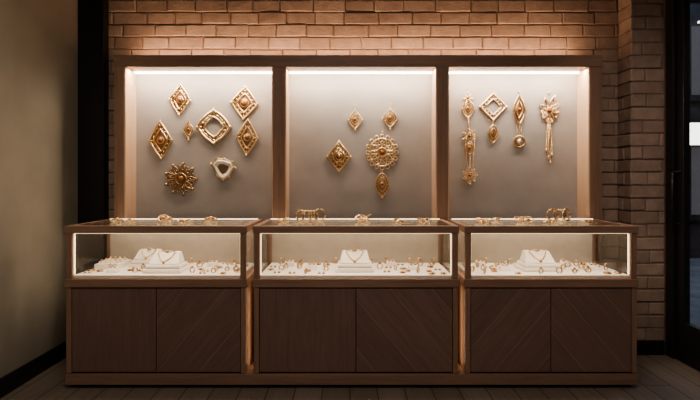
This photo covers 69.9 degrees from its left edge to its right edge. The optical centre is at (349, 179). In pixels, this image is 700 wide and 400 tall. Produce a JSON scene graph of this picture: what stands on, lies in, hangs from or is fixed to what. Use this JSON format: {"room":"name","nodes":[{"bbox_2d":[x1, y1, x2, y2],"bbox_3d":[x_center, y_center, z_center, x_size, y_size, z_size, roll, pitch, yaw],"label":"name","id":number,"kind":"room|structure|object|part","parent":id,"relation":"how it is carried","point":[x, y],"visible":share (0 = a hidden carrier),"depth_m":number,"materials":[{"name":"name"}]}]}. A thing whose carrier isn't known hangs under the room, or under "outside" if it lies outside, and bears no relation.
{"room":"shop","nodes":[
{"label":"shop","id":0,"kind":"room"},
{"bbox_2d":[0,0,77,377],"bbox_3d":[-2.030,-0.260,0.670,0.100,2.980,6.340,0,0,0],"label":"wall","id":1,"kind":"structure","parent":0,"point":[39,38],"depth_m":3.16,"materials":[{"name":"beige paint"}]},
{"bbox_2d":[0,341,65,398],"bbox_3d":[-1.972,1.175,0.573,0.015,0.110,6.125,0,0,0],"label":"baseboard","id":2,"kind":"structure","parent":1,"relation":"attached to","point":[28,371],"depth_m":3.09,"materials":[{"name":"black wood"}]},
{"bbox_2d":[78,0,108,273],"bbox_3d":[-1.885,-0.260,3.679,0.189,2.979,0.078,0,0,0],"label":"pillar","id":3,"kind":"structure","parent":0,"point":[93,15],"depth_m":3.64,"materials":[{"name":"black paint"}]},
{"bbox_2d":[0,354,699,399],"bbox_3d":[0.125,1.280,0.670,4.410,0.100,6.340,0,0,0],"label":"floor","id":4,"kind":"structure","parent":0,"point":[660,377],"depth_m":2.93,"materials":[{"name":"brown wood"}]},
{"bbox_2d":[64,218,261,372],"bbox_3d":[-1.143,0.703,3.206,1.070,0.875,0.528,0,0,0],"label":"display case","id":5,"kind":"object","parent":4,"relation":"on","point":[124,320],"visible":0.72,"depth_m":2.95,"materials":[{"name":"brown wood"}]},
{"bbox_2d":[94,256,131,268],"bbox_3d":[-1.548,0.537,3.280,0.150,0.056,0.200,0,0,0],"label":"tray","id":6,"kind":"object","parent":5,"relation":"on","point":[121,262],"visible":1,"depth_m":3.22,"materials":[{"name":"white fabric"}]},
{"bbox_2d":[106,264,119,272],"bbox_3d":[-1.450,0.538,3.060,0.064,0.054,0.056,0,0,0],"label":"earring riser","id":7,"kind":"object","parent":5,"relation":"on","point":[112,269],"visible":1,"depth_m":3.05,"materials":[{"name":"white fabric"}]},
{"bbox_3d":[-1.392,0.885,2.965,0.494,0.494,0.022,0,0,0],"label":"door","id":8,"kind":"part","parent":5,"relation":"part of","materials":[{"name":"brown wood"}]},
{"bbox_2d":[109,217,122,221],"bbox_3d":[-1.514,0.256,3.257,0.084,0.028,0.082,0,0,0],"label":"rings","id":9,"kind":"object","parent":5,"relation":"on","point":[112,219],"visible":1,"depth_m":3.24,"materials":[{"name":"brown metal"}]},
{"bbox_2d":[123,218,135,222],"bbox_3d":[-1.383,0.255,3.143,0.078,0.030,0.057,0,0,0],"label":"rings","id":10,"kind":"object","parent":5,"relation":"on","point":[129,220],"visible":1,"depth_m":3.13,"materials":[{"name":"brown metal"}]},
{"bbox_2d":[128,248,161,266],"bbox_3d":[-1.330,0.506,3.320,0.211,0.117,0.169,0,0,0],"label":"display stand","id":11,"kind":"object","parent":5,"relation":"on","point":[144,256],"visible":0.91,"depth_m":3.28,"materials":[{"name":"white fabric"}]},
{"bbox_3d":[-1.143,0.292,3.206,1.070,0.042,0.528,0,0,0],"label":"frame","id":12,"kind":"part","parent":5,"relation":"part of","materials":[{"name":"brown wood"}]},
{"bbox_2d":[157,215,173,221],"bbox_3d":[-1.192,0.248,3.244,0.118,0.045,0.080,0,0,31],"label":"rings","id":13,"kind":"object","parent":5,"relation":"on","point":[163,218],"visible":1,"depth_m":3.23,"materials":[{"name":"brown metal"}]},
{"bbox_2d":[142,250,189,272],"bbox_3d":[-1.140,0.499,3.120,0.236,0.131,0.189,0,0,0],"label":"display stand","id":14,"kind":"object","parent":5,"relation":"on","point":[166,261],"visible":1,"depth_m":3.07,"materials":[{"name":"white fabric"}]},
{"bbox_2d":[84,258,247,273],"bbox_3d":[-1.146,0.543,3.211,0.962,0.048,0.400,0,0,2],"label":"rings","id":15,"kind":"object","parent":5,"relation":"on","point":[198,262],"visible":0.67,"depth_m":3.10,"materials":[{"name":"gold metal"}]},
{"bbox_3d":[-1.143,0.274,3.210,0.998,0.007,0.460,0,0,0],"label":"glass","id":16,"kind":"part","parent":5,"relation":"part of","materials":[{"name":"clear glass"}]},
{"bbox_3d":[-1.143,0.422,3.432,0.990,0.285,0.013,0,0,0],"label":"panel","id":17,"kind":"part","parent":5,"relation":"part of","materials":[{"name":"beige"}]},
{"bbox_2d":[177,219,193,222],"bbox_3d":[-1.032,0.258,3.140,0.098,0.027,0.062,0,0,0],"label":"rings","id":18,"kind":"object","parent":5,"relation":"on","point":[181,220],"visible":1,"depth_m":3.13,"materials":[{"name":"brown metal"}]},
{"bbox_2d":[117,218,257,218],"bbox_3d":[-1.143,0.268,3.446,1.018,0.006,0.008,0,0,0],"label":"light","id":19,"kind":"object","parent":5,"relation":"on","point":[117,218],"depth_m":3.45,"materials":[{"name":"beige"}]},
{"bbox_3d":[-0.894,0.885,2.965,0.494,0.494,0.022,0,0,0],"label":"door","id":20,"kind":"part","parent":5,"relation":"part of","materials":[{"name":"brown wood"}]},
{"bbox_2d":[204,216,216,220],"bbox_3d":[-0.915,0.254,3.286,0.096,0.034,0.059,0,0,26],"label":"rings","id":21,"kind":"object","parent":5,"relation":"on","point":[209,218],"visible":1,"depth_m":3.27,"materials":[{"name":"brown metal"}]},
{"bbox_2d":[207,258,217,266],"bbox_3d":[-0.900,0.538,3.280,0.064,0.054,0.056,0,0,0],"label":"earring riser","id":22,"kind":"object","parent":5,"relation":"on","point":[211,263],"visible":0.99,"depth_m":3.27,"materials":[{"name":"white fabric"}]},
{"bbox_2d":[224,261,235,269],"bbox_3d":[-0.760,0.538,3.170,0.064,0.054,0.056,0,0,0],"label":"earring riser","id":23,"kind":"object","parent":5,"relation":"on","point":[230,265],"visible":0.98,"depth_m":3.16,"materials":[{"name":"white fabric"}]},
{"bbox_2d":[65,359,637,384],"bbox_3d":[0.009,1.186,3.207,3.370,0.088,0.526,0,0,0],"label":"plinth","id":24,"kind":"object","parent":4,"relation":"on","point":[74,378],"visible":0.44,"depth_m":2.94,"materials":[{"name":"brown wood"}]},
{"bbox_2d":[253,218,458,372],"bbox_3d":[0.035,0.703,3.206,1.214,0.875,0.528,0,0,0],"label":"display case","id":25,"kind":"object","parent":4,"relation":"on","point":[331,321],"visible":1,"depth_m":2.95,"materials":[{"name":"brown wood"}]},
{"bbox_2d":[277,217,289,222],"bbox_3d":[-0.423,0.255,3.203,0.084,0.035,0.046,0,0,-21],"label":"rings","id":26,"kind":"object","parent":25,"relation":"on","point":[278,219],"visible":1,"depth_m":3.19,"materials":[{"name":"brown metal"}]},
{"bbox_2d":[284,258,293,265],"bbox_3d":[-0.400,0.538,3.300,0.064,0.054,0.056,0,0,0],"label":"earring riser","id":27,"kind":"object","parent":25,"relation":"on","point":[290,262],"visible":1,"depth_m":3.29,"materials":[{"name":"white fabric"}]},
{"bbox_3d":[-0.250,0.885,2.965,0.566,0.494,0.022,0,0,0],"label":"door","id":28,"kind":"part","parent":25,"relation":"part of","materials":[{"name":"brown wood"}]},
{"bbox_2d":[295,208,325,221],"bbox_3d":[-0.256,0.226,3.250,0.201,0.089,0.047,0,0,0],"label":"bracelets","id":29,"kind":"object","parent":25,"relation":"on","point":[321,209],"visible":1,"depth_m":3.25,"materials":[{"name":"brown metal"}]},
{"bbox_2d":[307,261,316,269],"bbox_3d":[-0.240,0.538,3.170,0.064,0.054,0.056,0,0,0],"label":"earring riser","id":30,"kind":"object","parent":25,"relation":"on","point":[312,266],"visible":1,"depth_m":3.16,"materials":[{"name":"white fabric"}]},
{"bbox_2d":[335,249,374,272],"bbox_3d":[0.030,0.498,3.150,0.241,0.134,0.193,0,0,0],"label":"display stand","id":31,"kind":"object","parent":25,"relation":"on","point":[353,260],"visible":1,"depth_m":3.09,"materials":[{"name":"white fabric"}]},
{"bbox_2d":[271,218,438,218],"bbox_3d":[0.035,0.268,3.446,1.162,0.006,0.008,0,0,0],"label":"light","id":32,"kind":"object","parent":25,"relation":"on","point":[271,218],"depth_m":3.45,"materials":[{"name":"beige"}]},
{"bbox_3d":[0.035,0.422,3.432,1.134,0.285,0.013,0,0,0],"label":"panel","id":33,"kind":"part","parent":25,"relation":"part of","materials":[{"name":"beige"}]},
{"bbox_3d":[0.035,0.274,3.210,1.142,0.007,0.460,0,0,0],"label":"glass","id":34,"kind":"part","parent":25,"relation":"part of","materials":[{"name":"clear glass"}]},
{"bbox_3d":[0.035,0.292,3.206,1.214,0.042,0.528,0,0,0],"label":"frame","id":35,"kind":"part","parent":25,"relation":"part of","materials":[{"name":"brown wood"}]},
{"bbox_2d":[268,257,445,274],"bbox_3d":[0.030,0.543,3.187,1.101,0.048,0.399,0,0,0],"label":"rings","id":36,"kind":"object","parent":25,"relation":"on","point":[306,270],"visible":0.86,"depth_m":3.17,"materials":[{"name":"gold metal"}]},
{"bbox_2d":[355,214,370,221],"bbox_3d":[0.085,0.249,3.282,0.110,0.051,0.112,0,0,0],"label":"rings","id":37,"kind":"object","parent":25,"relation":"on","point":[362,218],"visible":1,"depth_m":3.26,"materials":[{"name":"brown metal"}]},
{"bbox_2d":[386,258,395,265],"bbox_3d":[0.270,0.538,3.300,0.064,0.054,0.056,0,0,0],"label":"display stand","id":38,"kind":"object","parent":25,"relation":"on","point":[390,262],"visible":0.98,"depth_m":3.29,"materials":[{"name":"white fabric"}]},
{"bbox_2d":[392,218,405,222],"bbox_3d":[0.311,0.255,3.157,0.086,0.029,0.079,0,0,0],"label":"rings","id":39,"kind":"object","parent":25,"relation":"on","point":[397,220],"visible":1,"depth_m":3.14,"materials":[{"name":"brown metal"}]},
{"bbox_3d":[0.320,0.885,2.965,0.566,0.494,0.022,0,0,0],"label":"door","id":40,"kind":"part","parent":25,"relation":"part of","materials":[{"name":"brown wood"}]},
{"bbox_2d":[408,261,417,269],"bbox_3d":[0.400,0.538,3.160,0.064,0.054,0.056,0,0,0],"label":"display stand","id":41,"kind":"object","parent":25,"relation":"on","point":[412,266],"visible":0.97,"depth_m":3.15,"materials":[{"name":"white fabric"}]},
{"bbox_2d":[417,218,429,221],"bbox_3d":[0.476,0.256,3.246,0.092,0.028,0.070,0,0,0],"label":"rings","id":42,"kind":"object","parent":25,"relation":"on","point":[419,219],"visible":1,"depth_m":3.24,"materials":[{"name":"brown metal"}]},
{"bbox_2d":[113,55,602,268],"bbox_3d":[0.056,0.181,3.580,3.401,2.098,0.209,0,0,0],"label":"display cabinet","id":43,"kind":"object","parent":4,"relation":"on","point":[306,102],"visible":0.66,"depth_m":3.66,"materials":[{"name":"brown wood"}]},
{"bbox_2d":[148,119,172,159],"bbox_3d":[-1.380,-0.295,3.648,0.178,0.299,0.024,0,0,0],"label":"pendant","id":44,"kind":"object","parent":43,"relation":"attached to","point":[162,140],"visible":1,"depth_m":3.65,"materials":[{"name":"gold metal"}]},
{"bbox_2d":[168,84,190,115],"bbox_3d":[-1.240,-0.589,3.648,0.167,0.247,0.023,0,0,-1],"label":"pendant","id":45,"kind":"object","parent":43,"relation":"attached to","point":[181,99],"visible":1,"depth_m":3.65,"materials":[{"name":"gold metal"}]},
{"bbox_2d":[165,162,197,195],"bbox_3d":[-1.231,-0.008,3.650,0.240,0.245,0.032,0,0,0],"label":"brooch","id":46,"kind":"object","parent":43,"relation":"attached to","point":[180,178],"visible":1,"depth_m":3.65,"materials":[{"name":"gold metal"}]},
{"bbox_2d":[182,119,193,140],"bbox_3d":[-1.178,-0.363,3.651,0.089,0.160,0.019,0,0,0],"label":"pendant","id":47,"kind":"object","parent":43,"relation":"attached to","point":[189,129],"visible":1,"depth_m":3.65,"materials":[{"name":"gold metal"}]},
{"bbox_3d":[-1.052,0.217,3.669,1.034,2.005,0.018,0,0,0],"label":"panel","id":48,"kind":"part","parent":43,"relation":"part of","materials":[{"name":"fabric"}]},
{"bbox_2d":[196,107,231,144],"bbox_3d":[-0.993,-0.392,3.651,0.262,0.278,0.023,0,0,0],"label":"openwork brooch","id":49,"kind":"object","parent":43,"relation":"attached to","point":[222,133],"visible":1,"depth_m":3.65,"materials":[{"name":"gold metal"}]},
{"bbox_2d":[210,157,235,181],"bbox_3d":[-0.924,-0.077,3.651,0.190,0.179,0.018,0,0,0],"label":"pearl brooch","id":50,"kind":"object","parent":43,"relation":"attached to","point":[223,168],"visible":1,"depth_m":3.65,"materials":[{"name":"white ceramic"}]},
{"bbox_2d":[230,85,258,155],"bbox_3d":[-0.770,-0.432,3.647,0.211,0.522,0.027,0,0,0],"label":"earring","id":51,"kind":"object","parent":43,"relation":"attached to","point":[244,102],"visible":1,"depth_m":3.65,"materials":[{"name":"gold metal"}]},
{"bbox_2d":[326,140,351,171],"bbox_3d":[-0.080,-0.175,3.648,0.184,0.239,0.024,0,0,0],"label":"pendant","id":52,"kind":"object","parent":43,"relation":"attached to","point":[339,157],"visible":1,"depth_m":3.65,"materials":[{"name":"gold metal"}]},
{"bbox_2d":[347,104,362,130],"bbox_3d":[0.037,-0.454,3.650,0.111,0.197,0.019,0,0,0],"label":"earring","id":53,"kind":"object","parent":43,"relation":"attached to","point":[355,120],"visible":1,"depth_m":3.65,"materials":[{"name":"gold metal"}]},
{"bbox_3d":[0.076,0.217,3.669,1.055,2.005,0.018,0,0,0],"label":"panel","id":54,"kind":"part","parent":43,"relation":"part of","materials":[{"name":"fabric"}]},
{"bbox_2d":[365,131,398,198],"bbox_3d":[0.234,-0.109,3.650,0.246,0.496,0.027,0,0,0],"label":"medallion","id":55,"kind":"object","parent":43,"relation":"attached to","point":[381,183],"visible":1,"depth_m":3.65,"materials":[{"name":"gold metal"}]},
{"bbox_2d":[382,103,397,129],"bbox_3d":[0.292,-0.464,3.650,0.117,0.197,0.020,0,0,0],"label":"earring","id":56,"kind":"object","parent":43,"relation":"attached to","point":[389,119],"visible":1,"depth_m":3.65,"materials":[{"name":"gold metal"}]},
{"bbox_2d":[461,87,477,184],"bbox_3d":[0.872,-0.318,3.651,0.121,0.716,0.020,0,0,-3],"label":"earring","id":57,"kind":"object","parent":43,"relation":"hanging from","point":[467,108],"visible":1,"depth_m":3.65,"materials":[{"name":"gold metal"}]},
{"bbox_2d":[479,92,507,142],"bbox_3d":[1.044,-0.457,3.651,0.212,0.377,0.019,0,0,0],"label":"earring","id":58,"kind":"object","parent":43,"relation":"attached to","point":[492,133],"visible":1,"depth_m":3.65,"materials":[{"name":"gold metal"}]},
{"bbox_3d":[1.174,0.217,3.669,0.986,2.005,0.018,0,0,0],"label":"panel","id":59,"kind":"part","parent":43,"relation":"part of","materials":[{"name":"fabric"}]},
{"bbox_2d":[512,91,525,147],"bbox_3d":[1.234,-0.442,3.651,0.100,0.416,0.036,0,0,0],"label":"earring","id":60,"kind":"object","parent":43,"relation":"attached to","point":[519,108],"visible":1,"depth_m":3.65,"materials":[{"name":"gold metal"}]},
{"bbox_2d":[539,92,559,164],"bbox_3d":[1.451,-0.378,3.647,0.151,0.535,0.034,0,0,0],"label":"earring","id":61,"kind":"object","parent":43,"relation":"attached to","point":[548,112],"visible":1,"depth_m":3.65,"materials":[{"name":"gold metal"}]},
{"bbox_2d":[447,218,638,372],"bbox_3d":[1.185,0.703,3.206,1.022,0.875,0.528,0,0,0],"label":"display case","id":62,"kind":"object","parent":4,"relation":"on","point":[508,321],"visible":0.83,"depth_m":2.95,"materials":[{"name":"brown wood"}]},
{"bbox_2d":[475,258,485,265],"bbox_3d":[0.860,0.538,3.300,0.064,0.054,0.056,0,0,0],"label":"display stand","id":63,"kind":"object","parent":62,"relation":"on","point":[481,262],"visible":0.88,"depth_m":3.29,"materials":[{"name":"white fabric"}]},
{"bbox_2d":[475,217,488,221],"bbox_3d":[0.842,0.257,3.197,0.090,0.033,0.050,0,0,11],"label":"rings","id":64,"kind":"object","parent":62,"relation":"on","point":[477,218],"visible":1,"depth_m":3.19,"materials":[{"name":"brown metal"}]},
{"bbox_2d":[499,261,510,270],"bbox_3d":[0.970,0.538,3.140,0.064,0.054,0.056,0,0,0],"label":"display stand","id":65,"kind":"object","parent":62,"relation":"on","point":[502,267],"visible":1,"depth_m":3.13,"materials":[{"name":"white fabric"}]},
{"bbox_3d":[0.948,0.885,2.965,0.470,0.494,0.022,0,0,0],"label":"door","id":66,"kind":"part","parent":62,"relation":"part of","materials":[{"name":"brown wood"}]},
{"bbox_2d":[452,218,592,218],"bbox_3d":[1.185,0.268,3.446,0.970,0.006,0.008,0,0,0],"label":"light","id":67,"kind":"object","parent":62,"relation":"on","point":[452,218],"depth_m":3.45,"materials":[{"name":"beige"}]},
{"bbox_2d":[514,216,533,222],"bbox_3d":[1.107,0.251,3.198,0.122,0.042,0.071,0,0,0],"label":"rings","id":68,"kind":"object","parent":62,"relation":"on","point":[519,219],"visible":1,"depth_m":3.19,"materials":[{"name":"brown metal"}]},
{"bbox_3d":[1.185,0.422,3.432,0.942,0.285,0.013,0,0,0],"label":"panel","id":69,"kind":"part","parent":62,"relation":"part of","materials":[{"name":"beige"}]},
{"bbox_2d":[514,249,560,271],"bbox_3d":[1.185,0.499,3.170,0.236,0.131,0.189,0,0,0],"label":"display stand","id":70,"kind":"object","parent":62,"relation":"on","point":[532,260],"visible":0.98,"depth_m":3.12,"materials":[{"name":"white fabric"}]},
{"bbox_3d":[1.185,0.274,3.210,0.950,0.007,0.460,0,0,0],"label":"glass","id":71,"kind":"part","parent":62,"relation":"part of","materials":[{"name":"clear glass"}]},
{"bbox_2d":[462,258,621,273],"bbox_3d":[1.184,0.542,3.187,0.922,0.049,0.389,0,0,0],"label":"rings","id":72,"kind":"object","parent":62,"relation":"on","point":[491,267],"visible":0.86,"depth_m":3.12,"materials":[{"name":"gold metal"}]},
{"bbox_3d":[1.185,0.292,3.206,1.022,0.042,0.528,0,0,0],"label":"frame","id":73,"kind":"part","parent":62,"relation":"part of","materials":[{"name":"brown wood"}]},
{"bbox_2d":[543,219,556,222],"bbox_3d":[1.244,0.258,3.119,0.084,0.025,0.044,0,0,0],"label":"rings","id":74,"kind":"object","parent":62,"relation":"on","point":[546,220],"visible":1,"depth_m":3.11,"materials":[{"name":"brown metal"}]},
{"bbox_2d":[546,208,570,221],"bbox_3d":[1.358,0.226,3.250,0.171,0.087,0.048,0,0,0],"label":"bracelets","id":75,"kind":"object","parent":62,"relation":"on","point":[564,215],"visible":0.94,"depth_m":3.25,"materials":[{"name":"gold metal"}]},
{"bbox_2d":[559,258,571,265],"bbox_3d":[1.420,0.538,3.300,0.064,0.054,0.056,0,0,0],"label":"display stand","id":76,"kind":"object","parent":62,"relation":"on","point":[562,260],"visible":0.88,"depth_m":3.30,"materials":[{"name":"white fabric"}]},
{"bbox_2d":[581,219,591,222],"bbox_3d":[1.476,0.257,3.128,0.087,0.025,0.053,0,0,-33],"label":"rings","id":77,"kind":"object","parent":62,"relation":"on","point":[586,220],"visible":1,"depth_m":3.12,"materials":[{"name":"brown metal"}]},
{"bbox_3d":[1.422,0.885,2.965,0.470,0.494,0.022,0,0,0],"label":"door","id":78,"kind":"part","parent":62,"relation":"part of","materials":[{"name":"brown wood"}]},
{"bbox_2d":[587,261,600,270],"bbox_3d":[1.530,0.538,3.150,0.064,0.054,0.056,0,0,0],"label":"display stand","id":79,"kind":"object","parent":62,"relation":"on","point":[594,267],"visible":0.98,"depth_m":3.13,"materials":[{"name":"white fabric"}]},
{"bbox_2d":[109,0,618,270],"bbox_3d":[0.125,-0.260,3.781,4.410,2.986,0.118,0,0,0],"label":"wall","id":80,"kind":"structure","parent":0,"point":[136,27],"depth_m":3.73,"materials":[{"name":"beige brick"}]},
{"bbox_2d":[617,0,664,339],"bbox_3d":[2.106,-0.260,3.638,0.246,2.983,0.201,0,0,0],"label":"brick pilaster","id":81,"kind":"object","parent":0,"point":[641,96],"visible":0.83,"depth_m":3.54,"materials":[{"name":"beige brick"}]},
{"bbox_2d":[637,340,664,354],"bbox_3d":[2.085,1.180,3.615,0.250,0.100,0.197,0,0,0],"label":"baseboard","id":82,"kind":"structure","parent":81,"relation":"attached to","point":[644,347],"depth_m":3.52,"materials":[{"name":"black wood"}]},
{"bbox_2d":[664,0,665,353],"bbox_3d":[2.280,-0.260,0.670,0.100,2.980,6.340,0,0,0],"label":"wall","id":83,"kind":"structure","parent":0,"point":[664,0],"depth_m":3.54,"materials":[{"name":"black paint"}]},
{"bbox_2d":[666,0,676,358],"bbox_3d":[2.261,-0.115,2.938,0.087,2.690,1.174,0,0,0],"label":"frame","id":84,"kind":"object","parent":83,"relation":"attached to","point":[671,5],"visible":0.52,"depth_m":3.46,"materials":[{"name":"black metal"}]},
{"bbox_2d":[671,0,699,370],"bbox_3d":[2.233,-0.075,2.935,0.104,2.600,1.000,0,0,0],"label":"window","id":85,"kind":"structure","parent":83,"relation":"in","point":[688,334],"depth_m":3.37,"materials":[{"name":"black metal"}]},
{"bbox_3d":[2.211,0.120,3.400,0.061,0.378,0.018,0,0,0],"label":"handle","id":86,"kind":"part","parent":85,"relation":"part of","materials":[{"name":"black metal"}]},
{"label":"outside","id":87,"kind":"structure","parent":0,"visible":0},
{"bbox_2d":[690,258,699,326],"bbox_3d":[7.165,1.300,3.500,9.670,0.100,11.000,0,0,0],"label":"pavement","id":88,"kind":"structure","parent":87,"point":[694,262],"depth_m":5.62,"materials":[{"name":"grey concrete"}]},
{"bbox_2d":[690,0,699,257],"bbox_3d":[7.600,-1.750,8.091,8.800,6.000,0.419,0,0,0],"label":"facade","id":89,"kind":"object","parent":88,"relation":"on","point":[694,4],"visible":0.06,"depth_m":7.99,"materials":[{"name":"glass"}]},
{"bbox_2d":[690,121,699,146],"bbox_3d":[5.350,-0.720,7.875,0.400,0.400,0.150,0,0,0],"label":"illuminated sign","id":90,"kind":"object","parent":89,"relation":"attached to","point":[694,125],"visible":0.35,"depth_m":7.80,"materials":[{"name":"white plastic"}]}
]}

